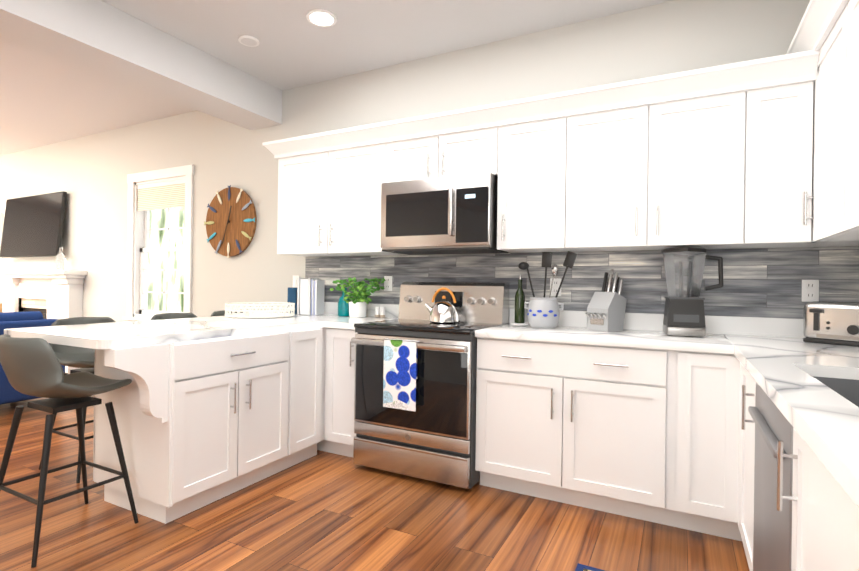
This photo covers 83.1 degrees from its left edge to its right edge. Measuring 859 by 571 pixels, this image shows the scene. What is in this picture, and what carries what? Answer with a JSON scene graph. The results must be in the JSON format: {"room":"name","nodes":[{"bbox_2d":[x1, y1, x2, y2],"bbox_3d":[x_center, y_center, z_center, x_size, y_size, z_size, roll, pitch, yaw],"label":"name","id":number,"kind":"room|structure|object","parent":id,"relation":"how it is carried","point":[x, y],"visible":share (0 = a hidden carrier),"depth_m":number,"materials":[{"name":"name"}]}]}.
{"room":"kitchen","nodes":[
{"label":"kitchen","id":0,"kind":"room"},
{"bbox_2d":[0,0,673,155],"bbox_3d":[-4.435,-1.815,2.421,12.330,0.100,6.600,1,0,27],"label":"ceiling","id":1,"kind":"structure","parent":0,"point":[45,99],"depth_m":3.44,"materials":[{"name":"white paint"}]},
{"bbox_2d":[0,0,281,129],"bbox_3d":[-2.897,-1.593,1.622,0.380,0.299,6.198,1,0,27],"label":"ceiling beam","id":2,"kind":"structure","parent":1,"relation":"attached to","point":[100,37],"depth_m":3.22,"materials":[{"name":"white paint"}]},
{"bbox_2d":[238,35,258,46],"bbox_3d":[-1.269,-1.716,3.405,0.140,0.013,0.140,1,0,27],"label":"recessed light","id":3,"kind":"object","parent":1,"relation":"in","point":[248,40],"visible":0.94,"depth_m":3.39,"materials":[{"name":"white plastic"}]},
{"bbox_2d":[306,9,336,26],"bbox_3d":[-0.689,-1.707,3.099,0.190,0.013,0.190,1,0,27],"label":"recessed light","id":4,"kind":"object","parent":1,"relation":"in","point":[321,17],"visible":1,"depth_m":3.08,"materials":[{"name":"white"}]},
{"bbox_2d":[0,395,749,570],"bbox_3d":[-4.475,1.134,2.423,12.330,0.060,6.600,1,0,27],"label":"floor","id":5,"kind":"structure","parent":0,"point":[323,511],"depth_m":2.30,"materials":[{"name":"brown wood"}]},
{"bbox_2d":[0,311,64,404],"bbox_3d":[-4.348,0.667,3.796,0.920,0.875,2.260,1,0,27],"label":"sofa","id":6,"kind":"object","parent":5,"relation":"on","point":[9,393],"visible":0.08,"depth_m":4.26,"materials":[{"name":"blue fabric"}]},
{"bbox_2d":[0,270,86,373],"bbox_3d":[-4.852,0.456,5.971,1.760,1.280,0.247,1,0,27],"label":"fireplace","id":7,"kind":"object","parent":5,"relation":"on","point":[52,294],"visible":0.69,"depth_m":5.87,"materials":[{"name":"white"}]},
{"bbox_2d":[56,247,65,269],"bbox_3d":[-4.337,-0.314,5.705,0.100,0.270,0.100,1,0,27],"label":"vase","id":8,"kind":"object","parent":7,"relation":"on","point":[60,260],"visible":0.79,"depth_m":5.67,"materials":[{"name":"white ceramic"}]},
{"bbox_2d":[39,368,93,482],"bbox_3d":[-2.109,0.833,3.081,0.437,0.610,0.446,1,0,27],"label":"stool","id":9,"kind":"object","parent":5,"relation":"on","point":[90,370],"visible":0.04,"depth_m":2.94,"materials":[{"name":"black metal"}]},
{"bbox_2d":[50,317,115,367],"bbox_3d":[-2.120,0.362,3.089,0.451,0.304,0.451,1,0,27],"label":"seat","id":10,"kind":"object","parent":9,"relation":"on","point":[74,356],"visible":0.33,"depth_m":3.07,"materials":[{"name":"grey leather"}]},
{"bbox_2d":[0,396,138,567],"bbox_3d":[-1.698,0.839,2.254,0.446,0.610,0.437,1,0,27],"label":"stool","id":11,"kind":"object","parent":5,"relation":"on","point":[52,405],"visible":1,"depth_m":2.20,"materials":[{"name":"black metal"}]},
{"bbox_2d":[0,334,131,398],"bbox_3d":[-1.700,0.369,2.236,0.451,0.304,0.451,1,0,27],"label":"seat","id":12,"kind":"object","parent":11,"relation":"on","point":[31,366],"visible":1,"depth_m":2.04,"materials":[{"name":"grey leather"}]},
{"bbox_2d":[93,330,288,523],"bbox_3d":[-1.293,0.710,2.785,0.625,0.876,0.843,1,0,27],"label":"base cabinet","id":13,"kind":"object","parent":5,"relation":"on","point":[221,435],"depth_m":2.48,"materials":[{"name":"white wood"}]},
{"bbox_2d":[104,343,168,422],"bbox_3d":[-1.315,0.456,2.184,0.075,0.364,0.245,1,0,27],"label":"corbel bracket","id":14,"kind":"object","parent":13,"relation":"attached to","point":[146,367],"visible":0.98,"depth_m":2.21,"materials":[{"name":"white wood"}]},
{"bbox_2d":[4,302,398,348],"bbox_3d":[-1.161,0.204,3.065,1.222,0.139,2.017,1,0,27],"label":"countertop","id":15,"kind":"structure","parent":13,"relation":"on","point":[112,335],"depth_m":2.65,"materials":[{"name":"stone"}]},
{"bbox_2d":[225,302,294,317],"bbox_3d":[-1.273,0.181,3.654,0.500,0.096,0.501,1,0,27],"label":"basket","id":16,"kind":"object","parent":15,"relation":"on","point":[266,313],"visible":1,"depth_m":3.52,"materials":[{"name":"white"}]},
{"bbox_2d":[287,287,296,313],"bbox_3d":[-1.126,0.124,4.029,0.111,0.215,0.086,1,0,27],"label":"book","id":17,"kind":"object","parent":15,"relation":"on","point":[292,294],"visible":0.73,"depth_m":4.00,"materials":[{"name":"blue paper"}]},
{"bbox_2d":[297,278,324,314],"bbox_3d":[-0.958,0.087,3.934,0.155,0.295,0.200,1,0,7],"label":"books","id":18,"kind":"object","parent":15,"relation":"on","point":[310,296],"visible":0.94,"depth_m":3.85,"materials":[{"name":"white paper"}]},
{"bbox_2d":[338,288,349,315],"bbox_3d":[-0.667,0.128,3.791,0.100,0.220,0.100,1,0,27],"label":"bottle","id":19,"kind":"object","parent":15,"relation":"on","point":[343,307],"visible":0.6,"depth_m":3.75,"materials":[{"name":"teal glass"}]},
{"bbox_2d":[330,277,385,317],"bbox_3d":[-0.561,0.089,3.673,0.465,0.302,0.333,1,0,27],"label":"plant","id":20,"kind":"object","parent":15,"relation":"on","point":[358,307],"visible":1,"depth_m":3.65,"materials":[{"name":"green plant"}]},
{"bbox_2d":[375,307,384,317],"bbox_3d":[-0.377,0.203,3.686,0.087,0.080,0.039,1,0,27],"label":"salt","id":21,"kind":"object","parent":15,"relation":"on","point":[380,312],"visible":1,"depth_m":3.67,"materials":[{"name":"white ceramic"}]},
{"bbox_2d":[281,327,332,470],"bbox_3d":[-1.036,0.713,3.212,0.680,0.876,0.423,1,0,27],"label":"base cabinet","id":22,"kind":"object","parent":5,"relation":"on","point":[306,353],"depth_m":3.11,"materials":[{"name":"white wood"}]},
{"bbox_2d":[333,328,356,456],"bbox_3d":[-0.429,0.721,3.465,0.278,0.876,0.626,1,0,27],"label":"base cabinet","id":23,"kind":"object","parent":5,"relation":"on","point":[343,349],"depth_m":3.19,"materials":[{"name":"white wood"}]},
{"bbox_2d":[351,282,509,488],"bbox_3d":[0.017,0.570,3.155,0.790,1.190,0.735,1,0,27],"label":"range","id":24,"kind":"object","parent":5,"relation":"on","point":[432,437],"visible":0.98,"depth_m":2.88,"materials":[{"name":"grey metal"}]},
{"bbox_2d":[383,339,418,410],"bbox_3d":[-0.168,0.522,2.851,0.220,0.402,0.038,1,0,27],"label":"towel","id":25,"kind":"object","parent":24,"relation":"hanging from","point":[400,373],"visible":0.91,"depth_m":2.83,"materials":[{"name":"fabric"}]},
{"bbox_2d":[425,287,457,323],"bbox_3d":[0.074,0.128,3.227,0.238,0.234,0.192,1,0,27],"label":"kettle","id":26,"kind":"object","parent":24,"relation":"on","point":[443,311],"visible":1,"depth_m":3.16,"materials":[{"name":"silver metal"}]},
{"bbox_2d":[475,337,664,523],"bbox_3d":[0.853,0.739,2.802,1.017,0.876,0.626,1,0,27],"label":"base cabinet","id":27,"kind":"object","parent":5,"relation":"on","point":[573,424],"depth_m":2.51,"materials":[{"name":"white wood"}]},
{"bbox_2d":[475,308,723,353],"bbox_3d":[0.939,0.233,2.732,1.222,0.139,0.677,1,0,27],"label":"countertop","id":28,"kind":"structure","parent":27,"relation":"on","point":[640,330],"depth_m":2.65,"materials":[{"name":"stone"}]},
{"bbox_2d":[511,275,528,325],"bbox_3d":[0.586,0.093,3.143,0.116,0.325,0.116,1,0,27],"label":"oil bottle","id":29,"kind":"object","parent":28,"relation":"on","point":[519,318],"visible":1,"depth_m":3.12,"materials":[{"name":"green glass"}]},
{"bbox_2d":[518,251,576,327],"bbox_3d":[0.724,0.023,3.002,0.362,0.470,0.196,1,0,27],"label":"crock","id":30,"kind":"object","parent":28,"relation":"on","point":[543,311],"visible":1,"depth_m":2.95,"materials":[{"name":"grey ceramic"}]},
{"bbox_2d":[585,269,626,331],"bbox_3d":[1.042,0.082,2.852,0.238,0.360,0.144,1,0,-35],"label":"knife block","id":31,"kind":"object","parent":28,"relation":"on","point":[606,308],"visible":1,"depth_m":2.81,"materials":[{"name":"grey wood"}]},
{"bbox_2d":[663,247,723,336],"bbox_3d":[1.405,0.034,2.595,0.291,0.468,0.214,1,0,27],"label":"blender","id":32,"kind":"object","parent":28,"relation":"on","point":[684,314],"visible":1,"depth_m":2.55,"materials":[{"name":"silver metal"}]},
{"bbox_2d":[575,563,604,570],"bbox_3d":[0.513,1.169,1.248,0.530,0.009,1.500,1,0,27],"label":"kitchen rug","id":33,"kind":"object","parent":5,"relation":"on","point":[580,567],"visible":1,"depth_m":2.00,"materials":[{"name":"blue fabric"}]},
{"bbox_2d":[661,350,752,562],"bbox_3d":[1.394,0.747,2.482,0.312,0.876,0.696,1,0,27],"label":"base cabinet","id":34,"kind":"object","parent":5,"relation":"on","point":[665,437],"depth_m":2.24,"materials":[{"name":"white wood"}]},
{"bbox_2d":[749,378,840,570],"bbox_3d":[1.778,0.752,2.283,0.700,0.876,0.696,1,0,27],"label":"base cabinet","id":35,"kind":"object","parent":5,"relation":"on","point":[816,494],"depth_m":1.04,"materials":[{"name":"white wood"}]},
{"bbox_2d":[748,382,792,570],"bbox_3d":[1.018,0.739,1.417,0.100,0.858,0.610,1,0,27],"label":"dishwasher","id":36,"kind":"object","parent":35,"relation":"in","point":[772,544],"visible":0.65,"depth_m":1.39,"materials":[{"name":"silver metal"}]},
{"bbox_2d":[720,316,858,507],"bbox_3d":[0.970,0.235,0.706,0.697,0.139,4.247,1,0,27],"label":"countertop","id":37,"kind":"structure","parent":35,"relation":"on","point":[783,363],"depth_m":1.41,"materials":[{"name":"stone"}]},
{"bbox_2d":[803,301,858,346],"bbox_3d":[1.947,0.177,2.282,0.189,0.196,0.280,1,0,-35],"label":"toaster","id":38,"kind":"object","parent":37,"relation":"on","point":[835,323],"visible":1,"depth_m":2.26,"materials":[{"name":"silver metal"}]},
{"bbox_2d":[813,376,858,406],"bbox_3d":[1.239,0.418,1.215,0.424,0.220,0.844,1,0,27],"label":"sink basin","id":39,"kind":"object","parent":37,"relation":"in","point":[847,389],"depth_m":1.60,"materials":[{"name":"silver metal"}]},
{"bbox_3d":[-1.819,0.836,3.640,0.437,0.610,0.446,1,0,27],"label":"stool","id":40,"kind":"object","parent":5,"relation":"on","visible":0},
{"bbox_2d":[151,313,196,319],"bbox_3d":[-1.830,0.366,3.649,0.451,0.304,0.451,1,0,27],"label":"seat","id":41,"kind":"object","parent":40,"relation":"on","point":[171,316],"visible":0.17,"depth_m":3.76,"materials":[{"name":"grey leather"}]},
{"bbox_3d":[-1.584,0.839,4.093,0.437,0.610,0.446,1,0,27],"label":"stool","id":42,"kind":"object","parent":5,"relation":"on","visible":0},
{"bbox_2d":[210,310,246,316],"bbox_3d":[-1.596,0.369,4.102,0.451,0.304,0.451,1,0,27],"label":"seat","id":43,"kind":"object","parent":42,"relation":"on","point":[219,313],"visible":0.12,"depth_m":4.13,"materials":[{"name":"grey leather"}]},
{"bbox_2d":[0,0,858,321],"bbox_3d":[-2.993,-0.313,5.246,12.330,2.870,0.160,1,0,27],"label":"wall","id":44,"kind":"structure","parent":0,"point":[88,174],"depth_m":4.24,"materials":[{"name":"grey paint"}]},
{"bbox_2d":[0,213,2,248],"bbox_3d":[-6.156,-0.708,6.771,0.710,0.570,0.038,1,0,27],"label":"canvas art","id":45,"kind":"object","parent":44,"relation":"attached to","point":[1,223],"visible":0.67,"depth_m":6.62,"materials":[{"name":"white"}]},
{"bbox_2d":[0,191,66,257],"bbox_3d":[-5.006,-0.746,6.121,1.400,0.780,0.136,1,0,27],"label":"television","id":46,"kind":"object","parent":44,"relation":"attached to","point":[32,226],"depth_m":6.04,"materials":[{"name":"black plastic"}]},
{"bbox_2d":[122,165,193,321],"bbox_3d":[-2.808,-0.370,5.111,1.090,1.670,0.190,1,0,27],"label":"door","id":47,"kind":"structure","parent":44,"relation":"in","point":[138,250],"depth_m":5.22,"materials":[{"name":"white wood"}]},
{"bbox_2d":[137,179,184,231],"bbox_3d":[-2.811,-0.830,5.094,0.800,0.509,0.038,1,0,27],"label":"window blind","id":48,"kind":"object","parent":47,"relation":"attached to","point":[162,195],"visible":0.79,"depth_m":5.08,"materials":[{"name":"white fabric"}]},
{"bbox_2d":[204,185,256,257],"bbox_3d":[-1.875,-0.597,4.548,0.680,0.680,0.047,1,0,27],"label":"wall clock","id":49,"kind":"object","parent":44,"relation":"attached to","point":[231,220],"visible":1,"depth_m":4.53,"materials":[{"name":"brown wood"}]},
{"bbox_2d":[293,275,298,287],"bbox_3d":[-1.159,-0.030,4.195,0.070,0.115,0.012,1,0,27],"label":"switch plate","id":50,"kind":"object","parent":44,"relation":"attached to","point":[295,280],"visible":0.6,"depth_m":4.19,"materials":[{"name":"white plastic"}]},
{"bbox_2d":[274,124,406,256],"bbox_3d":[-0.679,-0.678,3.767,1.010,0.875,0.337,1,0,27],"label":"upper cabinet","id":51,"kind":"object","parent":44,"relation":"attached to","point":[329,203],"depth_m":3.60,"materials":[{"name":"white wood"}]},
{"bbox_2d":[386,104,497,182],"bbox_3d":[0.137,-0.900,3.346,0.820,0.408,0.337,1,0,27],"label":"upper cabinet","id":52,"kind":"object","parent":44,"relation":"attached to","point":[476,151],"depth_m":3.16,"materials":[{"name":"white wood"}]},
{"bbox_2d":[381,172,508,254],"bbox_3d":[0.103,-0.460,3.293,0.786,0.465,0.457,1,0,27],"label":"microwave","id":53,"kind":"object","parent":52,"relation":"attached to","point":[448,215],"visible":0.98,"depth_m":3.10,"materials":[{"name":"silver metal"}]},
{"bbox_2d":[497,92,577,252],"bbox_3d":[0.711,-0.659,3.048,0.480,0.875,0.337,1,0,27],"label":"upper cabinet","id":54,"kind":"object","parent":44,"relation":"attached to","point":[537,198],"depth_m":2.89,"materials":[{"name":"white wood"}]},
{"bbox_2d":[305,247,858,324],"bbox_3d":[0.599,0.034,3.287,3.738,0.508,0.008,1,0,27],"label":"tile backsplash","id":55,"kind":"structure","parent":44,"relation":"attached to","point":[762,282],"depth_m":2.95,"materials":[{"name":"grey tile"}]},
{"bbox_2d":[384,276,391,290],"bbox_3d":[-0.321,-0.015,3.754,0.072,0.116,0.009,1,0,27],"label":"electrical outlet","id":56,"kind":"object","parent":55,"relation":"attached to","point":[388,284],"visible":1,"depth_m":3.75,"materials":[{"name":"white plastic"}]},
{"bbox_2d":[550,278,560,295],"bbox_3d":[0.822,0.011,3.162,0.072,0.116,0.009,1,0,27],"label":"electrical outlet","id":57,"kind":"object","parent":55,"relation":"attached to","point":[556,283],"visible":0.85,"depth_m":3.16,"materials":[{"name":"white plastic"}]},
{"bbox_2d":[802,280,818,301],"bbox_3d":[2.003,0.027,2.550,0.072,0.116,0.009,1,0,27],"label":"electrical outlet","id":58,"kind":"object","parent":55,"relation":"attached to","point":[810,290],"visible":0.94,"depth_m":2.55,"materials":[{"name":"white plastic"}]},
{"bbox_2d":[578,60,765,251],"bbox_3d":[1.260,-0.651,2.764,0.996,0.875,0.337,1,0,27],"label":"upper cabinet","id":59,"kind":"object","parent":44,"relation":"attached to","point":[683,173],"depth_m":2.56,"materials":[{"name":"white wood"}]},
{"bbox_2d":[762,56,817,247],"bbox_3d":[1.752,-0.644,2.508,0.354,0.875,0.337,1,0,27],"label":"upper cabinet","id":60,"kind":"object","parent":44,"relation":"attached to","point":[773,166],"depth_m":2.35,"materials":[{"name":"white wood"}]},
{"bbox_2d":[794,0,858,243],"bbox_3d":[1.823,-0.640,2.005,0.400,0.870,0.612,1,0,27],"label":"upper cabinet","id":61,"kind":"object","parent":44,"relation":"attached to","point":[819,104],"depth_m":2.18,"materials":[{"name":"white wood"}]},
{"bbox_2d":[842,0,858,235],"bbox_3d":[1.600,-0.643,1.511,0.342,0.870,0.710,1,0,27],"label":"upper cabinet","id":62,"kind":"object","parent":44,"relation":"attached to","point":[850,182],"depth_m":1.79,"materials":[{"name":"white wood"}]},
{"label":"outside","id":63,"kind":"structure","parent":0,"visible":0},
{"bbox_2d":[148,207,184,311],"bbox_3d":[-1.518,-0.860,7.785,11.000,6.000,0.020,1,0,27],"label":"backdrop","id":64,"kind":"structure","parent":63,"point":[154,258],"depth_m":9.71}
]}

